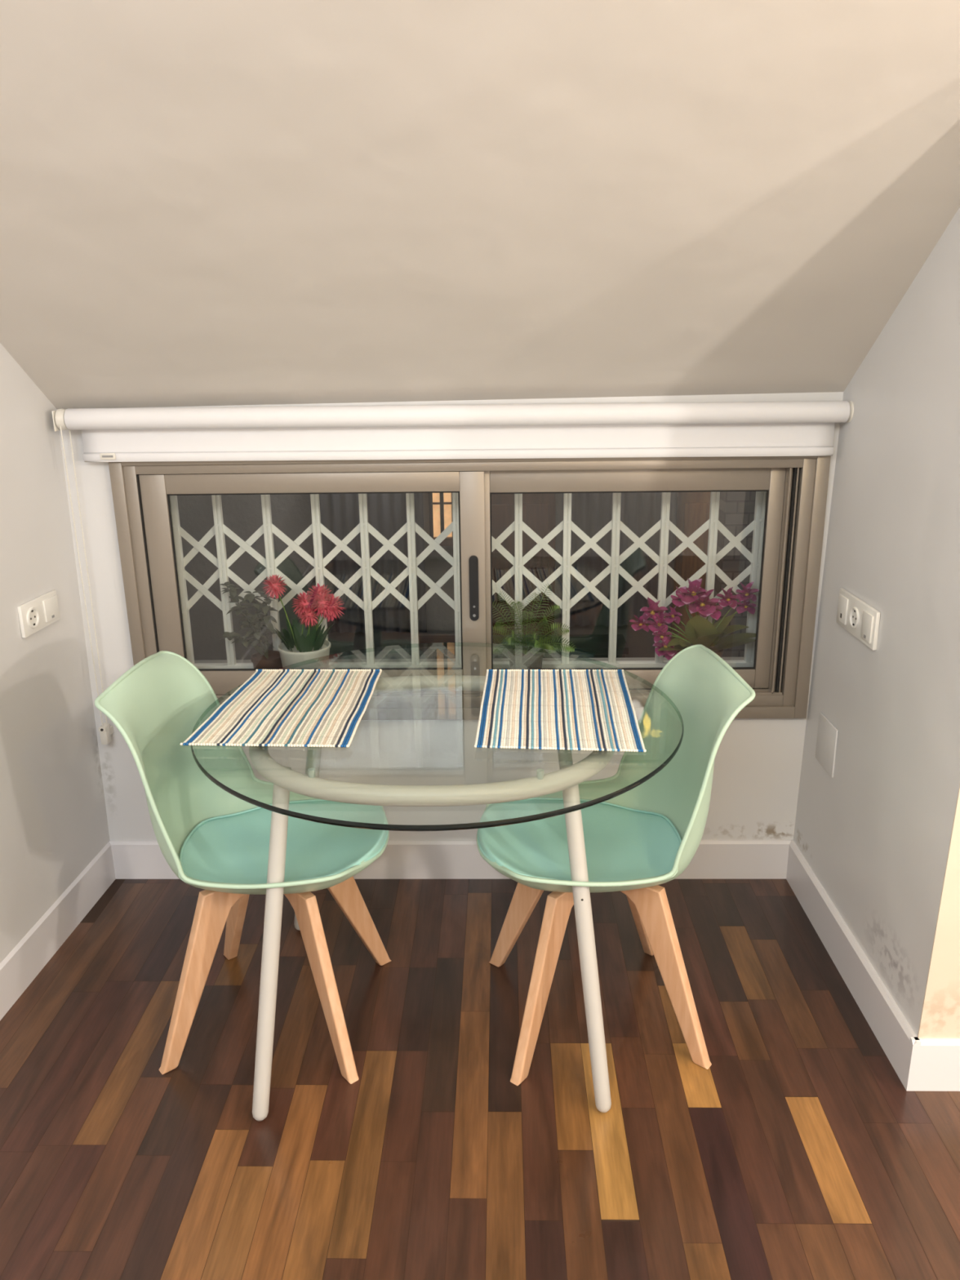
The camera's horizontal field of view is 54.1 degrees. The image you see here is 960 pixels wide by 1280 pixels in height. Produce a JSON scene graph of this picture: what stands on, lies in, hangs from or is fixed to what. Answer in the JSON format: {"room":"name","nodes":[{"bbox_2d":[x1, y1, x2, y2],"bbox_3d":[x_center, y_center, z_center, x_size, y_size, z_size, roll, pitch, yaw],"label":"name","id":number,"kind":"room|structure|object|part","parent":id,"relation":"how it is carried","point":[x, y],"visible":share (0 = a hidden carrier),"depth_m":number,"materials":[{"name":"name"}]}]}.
{"room":"dining room","nodes":[
{"label":"dining room","id":0,"kind":"room"},
{"bbox_2d":[0,342,109,963],"bbox_3d":[-1.320,0.121,0.203,0.195,2.700,4.731,0,17,4],"label":"wall","id":1,"kind":"structure","parent":0,"point":[54,822],"depth_m":2.37,"materials":[{"name":"paint"}]},
{"bbox_2d":[17,589,60,638],"bbox_3d":[-1.107,-0.068,2.365,0.015,0.080,0.176,0,17,4],"label":"wall socket","id":2,"kind":"object","parent":1,"relation":"attached to","point":[35,615],"visible":1,"depth_m":2.35,"materials":[{"name":"white plastic"}]},
{"bbox_2d":[26,607,39,628],"bbox_3d":[-1.104,-0.055,2.323,0.005,0.052,0.052,0,17,4],"label":"outlet","id":3,"kind":"object","parent":2,"relation":"attached to","point":[33,613],"depth_m":2.32,"materials":[{"name":"white plastic"}]},
{"bbox_2d":[0,841,115,1020],"bbox_3d":[-1.247,1.322,0.612,0.016,0.122,4.614,0,17,4],"label":"baseboard","id":4,"kind":"structure","parent":1,"relation":"attached to","point":[32,953],"depth_m":2.46,"materials":[{"name":"white wood"}]},
{"bbox_2d":[177,493,669,660],"bbox_3d":[0.323,-1.066,4.041,6.000,3.120,0.180,0,17,1],"label":"wall","id":5,"kind":"structure","parent":0,"point":[291,514],"depth_m":4.21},
{"bbox_2d":[319,493,426,633],"bbox_3d":[-0.486,-1.073,3.839,0.476,2.170,0.038,0,17,1],"label":"curtain","id":6,"kind":"object","parent":5,"relation":"hanging from","point":[387,512],"visible":0.25,"depth_m":4.05,"materials":[{"name":"grey fabric"}]},
{"bbox_2d":[428,493,453,546],"bbox_3d":[-0.142,-0.857,3.990,0.170,0.920,0.042,0,17,1],"label":"barred window","id":7,"kind":"structure","parent":5,"relation":"in","point":[440,504],"depth_m":4.09,"materials":[{"name":"black plastic"}]},
{"bbox_3d":[-0.137,-0.506,4.096,0.170,0.188,0.042,0,17,1],"label":"frame","id":8,"kind":"part","parent":7,"relation":"part of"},
{"bbox_2d":[669,492,711,653],"bbox_3d":[0.931,-0.661,4.023,0.170,2.300,0.053,0,17,1],"label":"wooden door","id":9,"kind":"structure","parent":5,"relation":"in","point":[693,508],"depth_m":4.06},
{"bbox_3d":[0.941,0.153,4.248,0.110,0.450,0.015,0,17,1],"label":"panel","id":10,"kind":"part","parent":9,"relation":"part of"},
{"bbox_3d":[0.934,-0.374,4.090,0.110,0.450,0.015,0,17,1],"label":"panel","id":11,"kind":"part","parent":9,"relation":"part of","materials":[{"name":"brown wood"}]},
{"bbox_2d":[59,391,843,840],"bbox_3d":[-0.101,0.015,2.722,2.800,1.460,0.228,0,17,1],"label":"wall","id":12,"kind":"structure","parent":0,"point":[757,762],"depth_m":2.69,"materials":[{"name":"paint"}]},
{"bbox_2d":[109,840,791,879],"bbox_3d":[-0.096,0.651,2.790,2.020,0.122,0.016,0,17,1],"label":"baseboard","id":13,"kind":"structure","parent":12,"relation":"attached to","point":[400,859],"depth_m":2.78,"materials":[{"name":"white wood"}]},
{"bbox_2d":[194,657,744,668],"bbox_3d":[-0.011,0.137,2.931,2.130,0.035,0.414,0,17,1],"label":"windowsill","id":14,"kind":"structure","parent":12,"relation":"attached to","point":[636,658],"depth_m":3.10,"materials":[{"name":"grey metal"}]},
{"bbox_2d":[219,582,282,668],"bbox_3d":[-0.671,0.001,2.758,0.181,0.340,0.098,-5,17,-15],"label":"leafy plant","id":15,"kind":"object","parent":14,"relation":"on","point":[266,659],"visible":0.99,"depth_m":2.74,"materials":[{"name":"green plant"}]},
{"bbox_3d":[-0.678,-0.046,2.745,0.126,0.222,0.029,0,17,3],"label":"stem","id":16,"kind":"part","parent":15,"relation":"part of","materials":[{"name":"green plant"}]},
{"bbox_3d":[-0.629,0.103,2.800,0.097,0.120,0.097,0,17,1],"label":"pot","id":17,"kind":"part","parent":15,"relation":"part of","materials":[{"name":"ceramic"}]},
{"bbox_2d":[262,574,346,668],"bbox_3d":[-0.504,-0.007,2.726,0.242,0.370,0.152,0,17,1],"label":"potted flowers","id":18,"kind":"object","parent":14,"relation":"on","point":[300,647],"visible":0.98,"depth_m":2.69,"materials":[{"name":"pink plant"}]},
{"bbox_3d":[-0.559,-0.062,2.719,0.061,0.192,0.008,3,17,13],"label":"stem","id":19,"kind":"part","parent":18,"relation":"part of","materials":[{"name":"green plant"}]},
{"bbox_3d":[-0.510,0.092,2.756,0.152,0.163,0.152,0,17,1],"label":"pot","id":20,"kind":"part","parent":18,"relation":"part of","materials":[{"name":"white ceramic"}]},
{"bbox_2d":[168,493,461,668],"bbox_3d":[-0.490,-0.202,2.766,0.888,0.718,0.028,0,17,1],"label":"grille","id":21,"kind":"object","parent":14,"relation":"on","point":[268,528],"visible":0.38,"depth_m":2.76,"materials":[{"name":"white metal"}]},
{"bbox_3d":[-0.474,0.079,2.850,0.865,0.014,0.028,0,17,1],"label":"rail","id":22,"kind":"part","parent":21,"relation":"part of","materials":[{"name":"white metal"}]},
{"bbox_2d":[492,583,575,668],"bbox_3d":[0.142,-0.002,2.741,0.278,0.336,0.108,0,17,1],"label":"potted fern","id":23,"kind":"object","parent":14,"relation":"on","point":[525,656],"visible":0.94,"depth_m":2.72,"materials":[{"name":"green plant"}]},
{"bbox_2d":[507,645,544,668],"bbox_3d":[0.136,0.096,2.771,0.108,0.132,0.108,0,17,1],"label":"pot","id":24,"kind":"object","parent":23,"relation":"attached to","point":[524,656],"depth_m":2.73,"materials":[{"name":"white ceramic"}]},
{"bbox_2d":[491,491,766,668],"bbox_3d":[0.405,-0.207,2.745,0.889,0.718,0.028,0,17,1],"label":"grille","id":25,"kind":"object","parent":14,"relation":"on","point":[713,524],"visible":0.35,"depth_m":2.74,"materials":[{"name":"white metal"}]},
{"bbox_3d":[0.397,0.073,2.830,0.866,0.014,0.028,0,17,1],"label":"rail","id":26,"kind":"part","parent":25,"relation":"part of","materials":[{"name":"white metal"}]},
{"bbox_2d":[629,578,759,659],"bbox_3d":[0.618,-0.007,2.706,0.376,0.354,0.151,0,17,1],"label":"flowers","id":27,"kind":"object","parent":14,"relation":"on","point":[698,629],"visible":0.88,"depth_m":2.69,"materials":[{"name":"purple plant"}]},
{"bbox_3d":[0.554,-0.007,2.728,0.181,0.085,0.009,0,17,4],"label":"stem","id":28,"kind":"part","parent":27,"relation":"part of","materials":[{"name":"plant"}]},
{"bbox_3d":[0.570,-0.025,2.717,0.149,0.124,0.010,0,17,1],"label":"stem","id":29,"kind":"part","parent":27,"relation":"part of","materials":[{"name":"green plant"}]},
{"bbox_3d":[0.579,-0.007,2.720,0.132,0.088,0.009,-1,17,-2],"label":"stem","id":30,"kind":"part","parent":27,"relation":"part of","materials":[{"name":"green plant"}]},
{"bbox_3d":[0.584,0.010,2.723,0.122,0.055,0.009,-2,17,-4],"label":"stem","id":31,"kind":"part","parent":27,"relation":"part of","materials":[{"name":"green plant"}]},
{"bbox_3d":[0.645,0.090,2.749,0.124,0.142,0.124,0,17,1],"label":"pot","id":32,"kind":"part","parent":27,"relation":"part of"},
{"bbox_3d":[0.705,-0.049,2.718,0.126,0.167,0.026,0,17,1],"label":"stem","id":33,"kind":"part","parent":27,"relation":"part of","materials":[{"name":"green plant"}]},
{"bbox_2d":[711,491,755,657],"bbox_3d":[1.281,-0.889,3.896,0.520,2.800,0.160,0,17,1],"label":"wall pier","id":34,"kind":"object","parent":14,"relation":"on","point":[736,508],"depth_m":3.98,"materials":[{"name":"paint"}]},
{"bbox_2d":[108,455,831,719],"bbox_3d":[-0.030,-0.148,2.579,1.873,0.750,0.095,0,17,1],"label":"window","id":35,"kind":"structure","parent":12,"relation":"in","point":[796,487],"depth_m":2.50,"materials":[{"name":"beige metal"}]},
{"bbox_3d":[-0.441,-0.146,2.566,0.912,0.618,0.024,0,17,1],"label":"sash","id":36,"kind":"part","parent":35,"relation":"part of","materials":[{"name":"beige metal"}]},
{"bbox_2d":[51,400,853,744],"bbox_3d":[-0.067,-0.155,2.506,2.020,0.925,0.083,0,17,1],"label":"roller blind","id":37,"kind":"object","parent":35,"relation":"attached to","point":[717,428],"visible":0.94,"depth_m":2.39,"materials":[{"name":"white plastic"}]},
{"bbox_3d":[-1.060,-0.159,2.512,0.018,0.884,0.049,0,17,1],"label":"bead chain","id":38,"kind":"part","parent":37,"relation":"part of","materials":[{"name":"white plastic"}]},
{"bbox_3d":[-0.016,-0.140,2.542,0.025,0.181,0.006,0,17,1],"label":"handle","id":39,"kind":"part","parent":35,"relation":"part of","materials":[{"name":"black plastic"}]},
{"bbox_3d":[0.389,-0.160,2.575,0.839,0.616,0.024,0,17,1],"label":"sash","id":40,"kind":"part","parent":35,"relation":"part of","materials":[{"name":"beige metal"}]},
{"bbox_2d":[0,0,959,408],"bbox_3d":[1.182,-0.556,0.019,5.700,1.621,5.060,0,17,1],"label":"ceiling","id":41,"kind":"structure","parent":0,"point":[203,202],"depth_m":1.76,"materials":[{"name":"paint"}]},
{"bbox_2d":[0,879,959,1279],"bbox_3d":[1.203,1.445,0.393,5.700,0.050,5.577,0,17,1],"label":"floor","id":42,"kind":"structure","parent":0,"point":[802,1152],"depth_m":1.93,"materials":[{"name":"brown wood"}]},
{"bbox_2d":[94,650,391,1084],"bbox_3d":[-0.477,0.471,2.118,0.545,0.865,0.473,1,17,5],"label":"dining chair","id":43,"kind":"object","parent":42,"relation":"on","point":[215,841],"visible":0.91,"depth_m":2.08,"materials":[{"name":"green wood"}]},
{"bbox_3d":[-0.589,0.731,2.088,0.293,0.388,0.025,-14,21,-38],"label":"leg","id":44,"kind":"part","parent":43,"relation":"part of","materials":[{"name":"brown wood"}]},
{"bbox_3d":[-0.571,0.666,2.302,0.025,0.388,0.293,-14,21,-38],"label":"leg","id":45,"kind":"part","parent":43,"relation":"part of","materials":[{"name":"brown wood"}]},
{"bbox_2d":[179,799,388,884],"bbox_3d":[-0.431,0.453,2.108,0.449,0.061,0.387,1,17,5],"label":"seat cushion","id":46,"kind":"object","parent":43,"relation":"on","point":[227,841],"depth_m":2.13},
{"bbox_3d":[-0.366,0.733,2.070,0.025,0.388,0.293,-14,21,-38],"label":"leg","id":47,"kind":"part","parent":43,"relation":"part of","materials":[{"name":"brown wood"}]},
{"bbox_3d":[-0.348,0.668,2.284,0.293,0.388,0.025,-14,21,-38],"label":"leg","id":48,"kind":"part","parent":43,"relation":"part of","materials":[{"name":"brown wood"}]},
{"bbox_2d":[191,675,684,1120],"bbox_3d":[-0.084,0.514,2.153,1.042,0.748,1.042,0,17,1],"label":"dining table","id":49,"kind":"object","parent":42,"relation":"on","point":[567,779],"visible":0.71,"depth_m":1.88,"materials":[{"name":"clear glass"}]},
{"bbox_3d":[-0.423,0.616,1.907,0.035,0.702,0.223,5,18,18],"label":"leg","id":50,"kind":"part","parent":49,"relation":"part of","materials":[{"name":"white metal"}]},
{"bbox_2d":[179,668,382,747],"bbox_3d":[-0.416,0.142,2.097,0.360,0.007,0.489,0,17,1],"label":"placemat","id":51,"kind":"object","parent":49,"relation":"on","point":[284,708],"visible":1,"depth_m":2.06,"materials":[{"name":"fabric"}]},
{"bbox_3d":[-0.439,0.467,2.408,0.181,0.702,0.035,15,23,42],"label":"leg","id":52,"kind":"part","parent":49,"relation":"part of","materials":[{"name":"white metal"}]},
{"bbox_3d":[-0.088,0.161,2.047,1.042,0.011,1.042,0,17,1],"label":"glass","id":53,"kind":"part","parent":49,"relation":"part of","materials":[{"name":"clear glass"}]},
{"bbox_2d":[474,669,646,752],"bbox_3d":[0.169,0.144,2.063,0.354,0.007,0.504,0,17,1],"label":"placemat","id":54,"kind":"object","parent":49,"relation":"on","point":[584,709],"visible":1,"depth_m":2.03,"materials":[{"name":"fabric"}]},
{"bbox_3d":[0.235,0.461,2.397,0.035,0.701,0.171,12,21,36],"label":"leg","id":55,"kind":"part","parent":49,"relation":"part of","materials":[{"name":"white metal"}]},
{"bbox_3d":[0.215,0.609,1.905,0.035,0.702,0.203,-8,18,-22],"label":"leg","id":56,"kind":"part","parent":49,"relation":"part of","materials":[{"name":"white metal"}]},
{"bbox_2d":[476,644,755,1085],"bbox_3d":[0.265,0.464,2.109,0.545,0.865,0.474,-2,17,-5],"label":"dining chair","id":57,"kind":"object","parent":42,"relation":"on","point":[640,839],"visible":0.9,"depth_m":2.08,"materials":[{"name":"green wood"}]},
{"bbox_3d":[0.139,0.665,2.273,0.293,0.388,0.025,13,21,37],"label":"leg","id":58,"kind":"part","parent":57,"relation":"part of","materials":[{"name":"brown wood"}]},
{"bbox_3d":[0.162,0.729,2.060,0.025,0.388,0.293,13,21,37],"label":"leg","id":59,"kind":"part","parent":57,"relation":"part of","materials":[{"name":"brown wood"}]},
{"bbox_2d":[476,797,681,881],"bbox_3d":[0.218,0.447,2.099,0.449,0.061,0.387,-2,17,-5],"label":"seat cushion","id":60,"kind":"object","parent":57,"relation":"on","point":[626,838],"depth_m":2.13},
{"bbox_3d":[0.362,0.656,2.294,0.025,0.388,0.293,13,21,37],"label":"leg","id":61,"kind":"part","parent":57,"relation":"part of","materials":[{"name":"brown wood"}]},
{"bbox_3d":[0.385,0.720,2.081,0.221,0.388,0.221,-2,17,-5],"label":"leg","id":62,"kind":"part","parent":57,"relation":"part of","materials":[{"name":"brown wood"}]},
{"bbox_2d":[793,207,959,1036],"bbox_3d":[0.993,-0.141,2.100,0.195,2.050,0.843,0,17,1],"label":"wall","id":63,"kind":"structure","parent":0,"point":[875,834],"depth_m":2.07,"materials":[{"name":"paint"}]},
{"bbox_2d":[815,711,838,777],"bbox_3d":[0.915,0.275,2.482,0.005,0.132,0.132,-1,17,1],"label":"blank cover plate","id":64,"kind":"object","parent":63,"relation":"attached to","point":[827,734],"visible":1,"depth_m":2.47,"materials":[{"name":"paint"}]},
{"bbox_2d":[786,840,920,1090],"bbox_3d":[0.908,0.767,2.362,0.016,0.122,0.848,-1,17,1],"label":"baseboard","id":65,"kind":"structure","parent":63,"relation":"attached to","point":[891,1029],"depth_m":2.25,"materials":[{"name":"white wood"}]},
{"bbox_2d":[835,587,879,650],"bbox_3d":[0.911,-0.054,2.276,0.015,0.092,0.240,0,17,1],"label":"wall socket","id":66,"kind":"object","parent":63,"relation":"attached to","point":[860,619],"visible":1,"depth_m":2.25,"materials":[{"name":"white plastic"}]},
{"bbox_2d":[848,607,859,628],"bbox_3d":[0.906,-0.054,2.276,0.005,0.052,0.052,-1,17,1],"label":"outlet","id":67,"kind":"object","parent":66,"relation":"attached to","point":[854,612],"depth_m":2.28,"materials":[{"name":"white plastic"}]},
{"bbox_2d":[917,784,959,1038],"bbox_3d":[2.436,-0.052,1.725,3.079,2.060,0.140,0,17,1],"label":"wall","id":68,"kind":"structure","parent":0,"point":[940,1011],"depth_m":1.90,"materials":[{"name":"paint"}]},
{"bbox_2d":[906,1036,959,1091],"bbox_3d":[2.391,0.878,1.929,2.991,0.122,0.016,0,17,1],"label":"baseboard","id":69,"kind":"structure","parent":68,"relation":"attached to","point":[935,1064],"depth_m":1.95,"materials":[{"name":"white wood"}]}
]}

